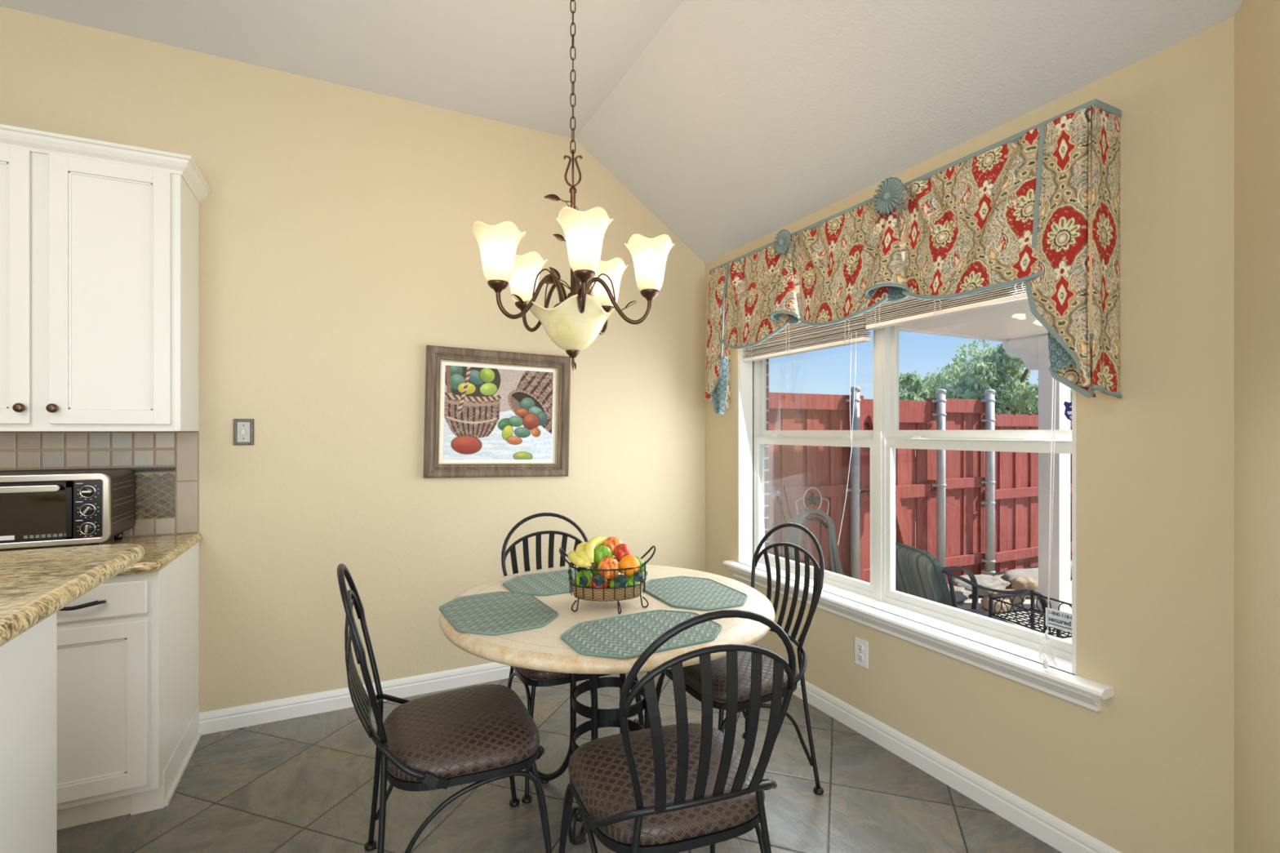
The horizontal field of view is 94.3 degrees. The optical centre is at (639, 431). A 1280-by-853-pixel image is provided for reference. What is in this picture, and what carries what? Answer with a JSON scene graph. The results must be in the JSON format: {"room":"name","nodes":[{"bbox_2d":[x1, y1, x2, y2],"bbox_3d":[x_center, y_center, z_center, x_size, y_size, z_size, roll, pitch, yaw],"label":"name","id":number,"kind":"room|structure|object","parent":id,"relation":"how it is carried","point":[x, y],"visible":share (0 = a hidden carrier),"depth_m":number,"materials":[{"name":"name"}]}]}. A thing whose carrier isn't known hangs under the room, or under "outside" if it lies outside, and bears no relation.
{"room":"dining room","nodes":[
{"label":"dining room","id":0,"kind":"room"},
{"bbox_2d":[0,612,57,852],"bbox_3d":[-1.268,0.856,0.534,0.600,1.028,1.580,0,0,-26],"label":"base cabinet","id":1,"kind":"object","parent":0,"point":[28,661],"depth_m":1.25,"materials":[{"name":"white wood"}]},
{"bbox_2d":[0,543,144,647],"bbox_3d":[-1.319,0.321,0.606,0.872,0.042,1.855,0,0,-26],"label":"countertop","id":2,"kind":"structure","parent":1,"relation":"on","point":[35,584],"depth_m":1.24,"materials":[{"name":"stone"}]},
{"bbox_2d":[0,6,705,712],"bbox_3d":[-2.192,-0.172,2.653,6.020,3.084,0.120,0,0,-26],"label":"wall","id":3,"kind":"structure","parent":0,"point":[337,243],"depth_m":2.98,"materials":[{"name":"beige paint"}]},
{"bbox_2d":[0,431,199,537],"bbox_3d":[-2.798,0.229,2.278,1.802,0.458,0.017,0,0,-26],"label":"tile backsplash","id":4,"kind":"structure","parent":3,"relation":"attached to","point":[165,464],"depth_m":2.59,"materials":[{"name":"beige tile"}]},
{"bbox_2d":[0,124,210,431],"bbox_3d":[-2.698,-0.549,2.124,1.844,1.098,0.381,0,0,-26],"label":"upper cabinet","id":5,"kind":"object","parent":3,"relation":"attached to","point":[100,240],"visible":1,"depth_m":2.26,"materials":[{"name":"white paint"}]},
{"bbox_2d":[233,418,253,445],"bbox_3d":[-1.837,0.004,2.751,0.080,0.122,0.021,0,0,-26],"label":"light switch","id":6,"kind":"object","parent":3,"relation":"attached to","point":[243,428],"visible":1,"depth_m":2.75,"materials":[{"name":"grey metal"}]},
{"bbox_2d":[199,662,515,734],"bbox_3d":[-0.781,1.322,3.276,2.698,0.096,0.015,0,0,-26],"label":"baseboard","id":7,"kind":"structure","parent":3,"relation":"attached to","point":[252,714],"depth_m":2.90,"materials":[{"name":"white wood"}]},
{"bbox_2d":[422,345,570,478],"bbox_3d":[-0.767,-0.093,3.271,0.805,0.709,0.036,0,0,-26],"label":"framed painting","id":8,"kind":"object","parent":3,"relation":"attached to","point":[488,413],"visible":1,"depth_m":3.26,"materials":[{"name":"multicoloured paper"}]},
{"bbox_2d":[57,671,1062,852],"bbox_3d":[-0.768,1.410,-0.296,5.960,0.080,6.550,0,0,-26],"label":"floor","id":9,"kind":"structure","parent":0,"point":[304,784],"depth_m":2.21,"materials":[{"name":"tile"}]},
{"bbox_2d":[57,542,201,830],"bbox_3d":[-2.642,0.934,1.976,1.814,0.872,0.696,0,0,-26],"label":"base cabinet","id":10,"kind":"object","parent":9,"relation":"on","point":[128,733],"visible":0.66,"depth_m":2.06,"materials":[{"name":"white paint"}]},
{"bbox_2d":[0,533,202,576],"bbox_3d":[-2.646,0.478,1.986,1.815,0.040,0.675,0,0,-26],"label":"countertop","id":11,"kind":"structure","parent":10,"relation":"on","point":[160,551],"depth_m":2.34,"materials":[{"name":"stone"}]},
{"bbox_2d":[0,469,135,549],"bbox_3d":[-2.318,0.309,2.293,0.500,0.298,0.355,0,0,-26],"label":"toaster oven","id":12,"kind":"object","parent":11,"relation":"on","point":[38,508],"visible":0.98,"depth_m":2.22,"materials":[{"name":"silver metal"}]},
{"bbox_2d":[337,563,551,852],"bbox_3d":[-0.605,0.878,1.837,0.593,0.983,0.538,0,0,-25],"label":"dining chair","id":13,"kind":"object","parent":9,"relation":"on","point":[424,742],"visible":1,"depth_m":1.71,"materials":[{"name":"black metal"}]},
{"bbox_2d":[383,684,539,781],"bbox_3d":[-0.566,0.914,1.855,0.444,0.075,0.486,0,0,-25],"label":"seat cushion","id":14,"kind":"object","parent":13,"relation":"on","point":[439,736],"depth_m":1.73,"materials":[{"name":"fabric"}]},
{"bbox_2d":[501,512,644,804],"bbox_3d":[-0.324,0.878,2.562,0.538,0.983,0.593,0,0,-27],"label":"dining chair","id":15,"kind":"object","parent":9,"relation":"on","point":[526,676],"visible":0.27,"depth_m":2.68,"materials":[{"name":"black metal"}]},
{"bbox_2d":[515,666,578,679],"bbox_3d":[-0.304,0.914,2.523,0.486,0.075,0.444,0,0,-27],"label":"seat cushion","id":16,"kind":"object","parent":15,"relation":"on","point":[522,673],"depth_m":2.27,"materials":[{"name":"fabric"}]},
{"bbox_2d":[439,564,775,845],"bbox_3d":[-0.115,1.000,2.241,1.220,0.740,1.220,0,0,-26],"label":"dining table","id":17,"kind":"object","parent":9,"relation":"on","point":[543,648],"visible":0.45,"depth_m":1.99,"materials":[{"name":"stone"}]},
{"bbox_2d":[439,591,558,635],"bbox_3d":[-0.496,0.626,2.069,0.343,0.008,0.467,0,0,-30],"label":"placemat","id":18,"kind":"object","parent":17,"relation":"on","point":[494,613],"visible":1,"depth_m":2.04,"materials":[{"name":"green fabric"}]},
{"bbox_2d":[502,568,590,595],"bbox_3d":[-0.319,0.626,2.484,0.477,0.008,0.337,0,0,-29],"label":"placemat","id":19,"kind":"object","parent":17,"relation":"on","point":[557,582],"visible":0.48,"depth_m":2.44,"materials":[{"name":"green fabric"}]},
{"bbox_2d":[559,545,656,613],"bbox_3d":[-0.114,0.526,2.149,0.345,0.210,0.250,0,0,-26],"label":"fruit basket","id":20,"kind":"object","parent":17,"relation":"on","point":[622,592],"visible":0.85,"depth_m":2.08,"materials":[{"name":"metal"}]},
{"bbox_2d":[574,569,593,587],"bbox_3d":[-0.199,0.529,2.116,0.067,0.065,0.067,0,0,-26],"label":"apple","id":21,"kind":"object","parent":20,"relation":"in","point":[588,574],"visible":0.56,"depth_m":2.10,"materials":[{"name":"green food"}]},
{"bbox_2d":[568,536,607,568],"bbox_3d":[-0.192,0.438,2.164,0.126,0.100,0.186,0,0,16],"label":"banana bunch","id":22,"kind":"object","parent":20,"relation":"in","point":[583,557],"visible":0.97,"depth_m":2.10,"materials":[{"name":"yellow food"}]},
{"bbox_2d":[589,561,599,576],"bbox_3d":[-0.152,0.505,2.197,0.068,0.065,0.068,0,0,-26],"label":"apple","id":23,"kind":"object","parent":20,"relation":"in","point":[594,572],"visible":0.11,"depth_m":2.17,"materials":[{"name":"food"}]},
{"bbox_2d":[589,575,608,587],"bbox_3d":[-0.147,0.545,2.103,0.068,0.066,0.065,0,0,-26],"label":"apple","id":24,"kind":"object","parent":20,"relation":"in","point":[606,584],"visible":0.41,"depth_m":2.08,"materials":[{"name":"red food"}]},
{"bbox_2d":[593,545,612,564],"bbox_3d":[-0.134,0.448,2.138,0.072,0.072,0.069,0,0,-26],"label":"apple","id":25,"kind":"object","parent":20,"relation":"in","point":[601,552],"visible":0.7,"depth_m":2.12,"materials":[{"name":"green food"}]},
{"bbox_2d":[597,556,619,579],"bbox_3d":[-0.111,0.484,2.099,0.078,0.076,0.075,0,0,-26],"label":"apple","id":26,"kind":"object","parent":20,"relation":"in","point":[608,562],"visible":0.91,"depth_m":2.08,"materials":[{"name":"orange food"}]},
{"bbox_2d":[603,537,622,555],"bbox_3d":[-0.100,0.427,2.203,0.074,0.068,0.074,0,0,-26],"label":"apple","id":27,"kind":"object","parent":20,"relation":"in","point":[611,543],"visible":0.62,"depth_m":2.18,"materials":[{"name":"red food"}]},
{"bbox_2d":[608,575,627,587],"bbox_3d":[-0.076,0.547,2.107,0.068,0.066,0.065,0,0,-26],"label":"apple","id":28,"kind":"object","parent":20,"relation":"in","point":[611,581],"visible":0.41,"depth_m":2.09,"materials":[{"name":"food"}]},
{"bbox_2d":[613,543,631,562],"bbox_3d":[-0.062,0.447,2.172,0.069,0.071,0.071,0,0,-26],"label":"apple","id":29,"kind":"object","parent":20,"relation":"in","point":[621,550],"visible":0.88,"depth_m":2.15,"materials":[{"name":"red food"}]},
{"bbox_2d":[618,555,639,576],"bbox_3d":[-0.038,0.480,2.123,0.076,0.073,0.076,0,0,-26],"label":"orange","id":30,"kind":"object","parent":20,"relation":"in","point":[628,561],"visible":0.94,"depth_m":2.10,"materials":[{"name":"orange food"}]},
{"bbox_2d":[626,575,641,586],"bbox_3d":[-0.026,0.549,2.135,0.064,0.063,0.061,0,0,-26],"label":"apple","id":31,"kind":"object","parent":20,"relation":"in","point":[629,579],"visible":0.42,"depth_m":2.11,"materials":[{"name":"green food"}]},
{"bbox_2d":[634,555,644,573],"bbox_3d":[-0.011,0.494,2.188,0.067,0.065,0.068,0,0,-26],"label":"apple","id":32,"kind":"object","parent":20,"relation":"in","point":[641,561],"visible":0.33,"depth_m":2.17,"materials":[{"name":"green food"}]},
{"bbox_2d":[560,609,722,658],"bbox_3d":[0.010,0.626,1.857,0.493,0.008,0.333,0,0,-28],"label":"placemat","id":33,"kind":"object","parent":17,"relation":"on","point":[626,636],"visible":0.98,"depth_m":1.82,"materials":[{"name":"green fabric"}]},
{"bbox_2d":[642,576,747,610],"bbox_3d":[0.205,0.626,2.316,0.327,0.008,0.457,0,0,-25],"label":"placemat","id":34,"kind":"object","parent":17,"relation":"on","point":[679,592],"visible":0.9,"depth_m":2.28,"materials":[{"name":"green fabric"}]},
{"bbox_2d":[558,609,795,852],"bbox_3d":[0.085,0.878,1.555,0.538,0.983,0.592,0,0,-19],"label":"dining chair","id":35,"kind":"object","parent":9,"relation":"on","point":[682,786],"visible":1,"depth_m":1.37,"materials":[{"name":"metal"}]},
{"bbox_2d":[568,723,764,844],"bbox_3d":[0.071,0.914,1.596,0.486,0.075,0.444,0,0,-19],"label":"seat cushion","id":36,"kind":"object","parent":35,"relation":"on","point":[601,784],"depth_m":1.46,"materials":[{"name":"fabric"}]},
{"bbox_2d":[655,523,824,795],"bbox_3d":[0.394,0.878,2.364,0.592,0.983,0.538,0,0,-26],"label":"dining chair","id":37,"kind":"object","parent":9,"relation":"on","point":[691,673],"visible":0.55,"depth_m":2.28,"materials":[{"name":"black metal"}]},
{"bbox_2d":[667,643,797,702],"bbox_3d":[0.355,0.914,2.345,0.444,0.075,0.486,0,0,-26],"label":"seat cushion","id":38,"kind":"object","parent":37,"relation":"on","point":[691,673],"depth_m":2.17,"materials":[{"name":"fabric"}]},
{"bbox_2d":[0,0,1242,263],"bbox_3d":[-0.755,-1.421,-0.256,6.020,0.818,6.610,0,0,-26],"label":"ceiling","id":39,"kind":"structure","parent":0,"point":[734,123],"depth_m":2.50,"materials":[{"name":"white paint"}]},
{"bbox_2d":[471,0,675,370],"bbox_3d":[-0.246,-0.975,2.084,0.680,1.522,0.691,0,0,-26],"label":"chandelier","id":40,"kind":"object","parent":39,"relation":"hanging from","point":[574,323],"visible":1,"depth_m":2.02,"materials":[{"name":"white glass"}]},
{"bbox_2d":[764,359,768,553],"bbox_3d":[1.442,0.120,2.358,0.105,2.900,4.150,0,0,-26],"label":"wall","id":41,"kind":"structure","parent":0,"point":[766,446],"depth_m":3.74,"materials":[{"name":"brick"}]},
{"bbox_2d":[705,16,1234,852],"bbox_3d":[1.048,0.138,2.749,0.115,2.465,2.580,0,0,-26],"label":"wall","id":42,"kind":"structure","parent":0,"point":[1151,771],"depth_m":1.76,"materials":[{"name":"beige paint"}]},
{"bbox_2d":[752,295,876,599],"bbox_3d":[0.920,0.001,3.188,0.076,1.562,0.950,0,0,-26],"label":"window","id":43,"kind":"structure","parent":42,"relation":"in","point":[860,438],"depth_m":3.21,"materials":[{"name":"white plastic"}]},
{"bbox_2d":[739,284,871,545],"bbox_3d":[0.831,-0.107,3.141,0.079,1.315,0.926,0,0,-26],"label":"window blind","id":44,"kind":"object","parent":43,"relation":"attached to","point":[801,337],"visible":0.44,"depth_m":3.04,"materials":[{"name":"white plastic"}]},
{"bbox_2d":[854,636,868,668],"bbox_3d":[1.004,1.005,2.696,0.011,0.122,0.076,0,0,-26],"label":"power outlet","id":45,"kind":"object","parent":42,"relation":"attached to","point":[861,646],"visible":1,"depth_m":2.69,"materials":[{"name":"white plastic"}]},
{"bbox_2d":[857,644,863,651],"bbox_3d":[1.002,0.982,2.695,0.004,0.033,0.033,0,0,-26],"label":"socket","id":46,"kind":"object","parent":45,"relation":"attached to","point":[860,646],"depth_m":2.69,"materials":[{"name":"white plastic"}]},
{"bbox_2d":[857,653,863,661],"bbox_3d":[1.002,1.028,2.695,0.004,0.033,0.033,0,0,-26],"label":"socket","id":47,"kind":"object","parent":45,"relation":"attached to","point":[860,656],"depth_m":2.69,"materials":[{"name":"white plastic"}]},
{"bbox_2d":[876,328,879,600],"bbox_3d":[1.134,0.001,2.758,0.082,1.562,0.016,0,0,-26],"label":"trim","id":48,"kind":"structure","parent":42,"relation":"attached to","point":[877,330],"depth_m":2.74,"materials":[{"name":"white plastic"}]},
{"bbox_2d":[737,243,1076,675],"bbox_3d":[1.046,-0.003,2.755,0.122,1.575,1.837,0,0,-26],"label":"trim","id":49,"kind":"structure","parent":42,"relation":"attached to","point":[745,369],"depth_m":3.55,"materials":[{"name":"white wood"}]},
{"bbox_2d":[705,98,1122,414],"bbox_3d":[0.895,-0.542,2.655,0.242,0.889,2.057,0,0,-26],"label":"window valance","id":50,"kind":"object","parent":42,"relation":"attached to","point":[1014,210],"visible":1,"depth_m":2.03,"materials":[{"name":"multicoloured fabric"}]},
{"bbox_2d":[722,560,1113,711],"bbox_3d":[1.026,0.825,2.724,0.186,0.086,2.005,0,0,-26],"label":"windowsill","id":51,"kind":"structure","parent":42,"relation":"attached to","point":[1022,664],"depth_m":2.27,"materials":[{"name":"white wood"}]},
{"bbox_2d":[792,680,1121,852],"bbox_3d":[1.101,1.322,2.245,0.606,0.096,3.458,0,0,-13],"label":"baseboard","id":52,"kind":"structure","parent":42,"relation":"attached to","point":[1064,837],"depth_m":2.24,"materials":[{"name":"white wood"}]},
{"bbox_2d":[879,324,1071,662],"bbox_3d":[1.329,0.001,2.360,0.076,1.562,0.877,0,0,-26],"label":"window","id":53,"kind":"structure","parent":42,"relation":"in","point":[891,437],"depth_m":2.55,"materials":[{"name":"white plastic"}]},
{"bbox_2d":[865,250,1057,669],"bbox_3d":[1.210,0.006,2.314,0.132,1.542,0.867,0,0,-26],"label":"window blind","id":54,"kind":"object","parent":53,"relation":"attached to","point":[909,309],"visible":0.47,"depth_m":2.31,"materials":[{"name":"white plastic"}]},
{"bbox_2d":[1045,607,1071,632],"bbox_3d":[1.485,0.657,2.008,0.002,0.064,0.215,0,0,-26],"label":"window sticker","id":55,"kind":"object","parent":53,"relation":"attached to","point":[1058,620],"visible":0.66,"depth_m":2.06,"materials":[{"name":"grey paper"}]},
{"bbox_2d":[1063,401,1071,421],"bbox_3d":[1.498,-0.068,2.048,0.001,0.074,0.068,0,0,-26],"label":"window sticker","id":56,"kind":"object","parent":53,"relation":"attached to","point":[1068,412],"visible":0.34,"depth_m":2.06,"materials":[{"name":"blue"}]},
{"bbox_2d":[1234,0,1279,852],"bbox_3d":[1.444,-0.138,1.012,0.120,3.015,1.131,0,0,19],"label":"wall","id":57,"kind":"structure","parent":0,"point":[1256,22],"depth_m":1.48,"materials":[{"name":"beige paint"}]},
{"label":"outside","id":58,"kind":"structure","parent":0,"visible":0},
{"bbox_2d":[956,580,1071,641],"bbox_3d":[4.310,1.560,2.102,4.810,0.100,6.950,0,0,-26],"label":"patio slab","id":59,"kind":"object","parent":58,"point":[966,604],"depth_m":5.03,"materials":[{"name":"concrete"}]},
{"bbox_2d":[773,485,791,528],"bbox_3d":[1.069,0.955,4.343,0.209,1.112,0.044,0,0,-26],"label":"stake","id":60,"kind":"object","parent":59,"relation":"on","point":[777,493],"visible":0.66,"depth_m":4.33,"materials":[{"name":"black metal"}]},
{"bbox_2d":[795,487,829,565],"bbox_3d":[1.218,0.952,4.194,0.240,1.116,0.040,0,0,1],"label":"stand","id":61,"kind":"object","parent":59,"relation":"on","point":[812,500],"visible":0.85,"depth_m":4.19,"materials":[{"name":"silver metal"}]},
{"bbox_2d":[786,509,844,575],"bbox_3d":[1.264,0.968,4.194,0.486,0.838,0.100,0,0,0],"label":"garden hose","id":62,"kind":"object","parent":61,"relation":"hanging from","point":[793,535],"visible":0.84,"depth_m":4.17,"materials":[{"name":"grey rubber"}]},
{"bbox_2d":[895,542,1051,633],"bbox_3d":[1.984,1.114,3.723,0.751,0.809,0.638,0,0,-8],"label":"patio chair","id":63,"kind":"object","parent":59,"relation":"on","point":[919,573],"visible":0.31,"depth_m":3.51,"materials":[{"name":"grey fabric"}]},
{"bbox_2d":[895,542,952,606],"bbox_3d":[1.735,0.980,3.687,0.248,0.529,0.500,0,0,-9],"label":"cushion","id":64,"kind":"object","parent":63,"relation":"on","point":[918,573],"depth_m":3.52,"materials":[{"name":"green fabric"}]},
{"bbox_2d":[980,595,1011,612],"bbox_3d":[3.006,1.457,5.013,0.257,0.105,0.210,0,0,-26],"label":"stone","id":65,"kind":"object","parent":59,"relation":"on","point":[984,601],"visible":0.53,"depth_m":4.96,"materials":[{"name":"beige stone"}]},
{"bbox_2d":[991,589,1025,604],"bbox_3d":[3.248,1.462,5.240,0.342,0.095,0.227,0,0,-26],"label":"stone","id":66,"kind":"object","parent":59,"relation":"on","point":[1017,600],"visible":0.26,"depth_m":5.16,"materials":[{"name":"stone"}]},
{"bbox_2d":[1011,576,1038,599],"bbox_3d":[3.569,1.431,5.454,0.380,0.159,0.256,0,0,-26],"label":"stone","id":67,"kind":"object","parent":59,"relation":"on","point":[1018,583],"visible":0.49,"depth_m":5.37,"materials":[{"name":"beige stone"}]},
{"bbox_2d":[988,590,1071,638],"bbox_3d":[2.157,1.210,3.163,0.322,0.600,0.418,0,0,-16],"label":"patio table","id":68,"kind":"object","parent":59,"relation":"on","point":[1032,616],"visible":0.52,"depth_m":3.26,"materials":[{"name":"black metal"}]},
{"bbox_2d":[1002,335,1071,611],"bbox_3d":[3.464,0.348,5.207,0.181,2.324,0.503,0,0,-26],"label":"patio column","id":69,"kind":"structure","parent":59,"relation":"on","point":[1033,352],"depth_m":5.02,"materials":[{"name":"white"}]},
{"bbox_2d":[869,300,1048,342],"bbox_3d":[3.583,-0.892,1.710,3.160,0.156,6.890,0,0,-26],"label":"patio ceiling","id":70,"kind":"structure","parent":69,"relation":"on","point":[1014,321],"depth_m":4.65,"materials":[{"name":"white paint"}]},
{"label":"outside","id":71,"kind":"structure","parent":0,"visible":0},
{"bbox_2d":[850,455,1071,601],"bbox_3d":[9.202,1.565,17.933,27.610,0.090,36.000,0,0,-26],"label":"ground","id":72,"kind":"structure","parent":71,"point":[999,575],"depth_m":6.65,"materials":[{"name":"soil"}]},
{"bbox_2d":[845,386,861,580],"bbox_3d":[1.892,0.556,5.222,0.150,1.908,0.093,0,0,-26],"label":"fence post","id":73,"kind":"object","parent":72,"relation":"on","point":[855,490],"visible":0.71,"depth_m":5.19,"materials":[{"name":"grey metal"}]},
{"bbox_2d":[859,395,930,582],"bbox_3d":[2.352,0.580,5.522,0.990,1.800,0.117,0,0,-26],"label":"fence","id":74,"kind":"object","parent":73,"relation":"attached to","point":[910,412],"visible":0.4,"depth_m":5.59,"materials":[{"name":"red wood"}]},
{"bbox_2d":[898,372,929,508],"bbox_3d":[5.230,0.186,11.581,0.892,2.688,0.880,0,0,24],"label":"leafy tree","id":75,"kind":"object","parent":72,"relation":"on","point":[914,393],"visible":0.24,"depth_m":11.53,"materials":[{"name":"green plant"}]},
{"bbox_2d":[768,391,1071,583],"bbox_3d":[3.486,0.595,6.105,6.740,1.830,0.077,0,0,-26],"label":"wooden fence","id":76,"kind":"object","parent":72,"relation":"on","point":[797,468],"visible":0.22,"depth_m":5.86,"materials":[{"name":"red wood"}]},
{"bbox_2d":[931,388,946,575],"bbox_3d":[2.897,0.551,5.717,0.150,1.918,0.097,0,0,-26],"label":"fence post","id":77,"kind":"object","parent":72,"relation":"on","point":[940,401],"visible":0.73,"depth_m":5.68,"materials":[{"name":"grey metal"}]},
{"bbox_2d":[899,339,991,398],"bbox_3d":[7.734,-0.300,14.094,3.099,3.652,2.675,0,0,-26],"label":"leafy tree","id":78,"kind":"object","parent":72,"relation":"on","point":[938,381],"visible":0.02,"depth_m":13.41,"materials":[{"name":"green plant"}]},
{"bbox_2d":[947,584,971,603],"bbox_3d":[2.672,1.457,5.285,0.638,0.105,0.367,0,0,-26],"label":"stone","id":79,"kind":"object","parent":72,"relation":"on","point":[961,594],"visible":0.3,"depth_m":5.22,"materials":[{"name":"grey stone"}]},
{"bbox_2d":[952,574,1010,596],"bbox_3d":[3.186,1.446,5.582,0.644,0.127,0.420,0,0,-26],"label":"stone","id":80,"kind":"object","parent":72,"relation":"on","point":[988,581],"visible":0.63,"depth_m":5.48,"materials":[{"name":"grey stone"}]},
{"bbox_2d":[981,389,995,576],"bbox_3d":[3.561,0.541,6.043,0.150,1.938,0.100,0,0,-26],"label":"fence post","id":81,"kind":"object","parent":72,"relation":"on","point":[989,401],"visible":0.99,"depth_m":6.01,"materials":[{"name":"grey metal"}]},
{"bbox_2d":[945,343,1071,414],"bbox_3d":[6.872,-0.144,10.908,2.652,3.343,2.362,0,0,-26],"label":"leafy tree","id":82,"kind":"object","parent":72,"relation":"on","point":[994,369],"visible":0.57,"depth_m":10.57,"materials":[{"name":"green plant"}]},
{"bbox_2d":[1000,568,1038,585],"bbox_3d":[3.873,1.452,5.877,0.729,0.116,0.421,0,0,-26],"label":"stone","id":83,"kind":"object","parent":72,"relation":"on","point":[1009,575],"visible":0.4,"depth_m":5.86,"materials":[{"name":"grey stone"}]},
{"bbox_2d":[1070,560,1071,577],"bbox_3d":[4.508,1.446,6.260,0.631,0.127,0.426,0,0,-26],"label":"stone","id":84,"kind":"object","parent":72,"relation":"on","point":[1070,560],"visible":0.02,"depth_m":6.08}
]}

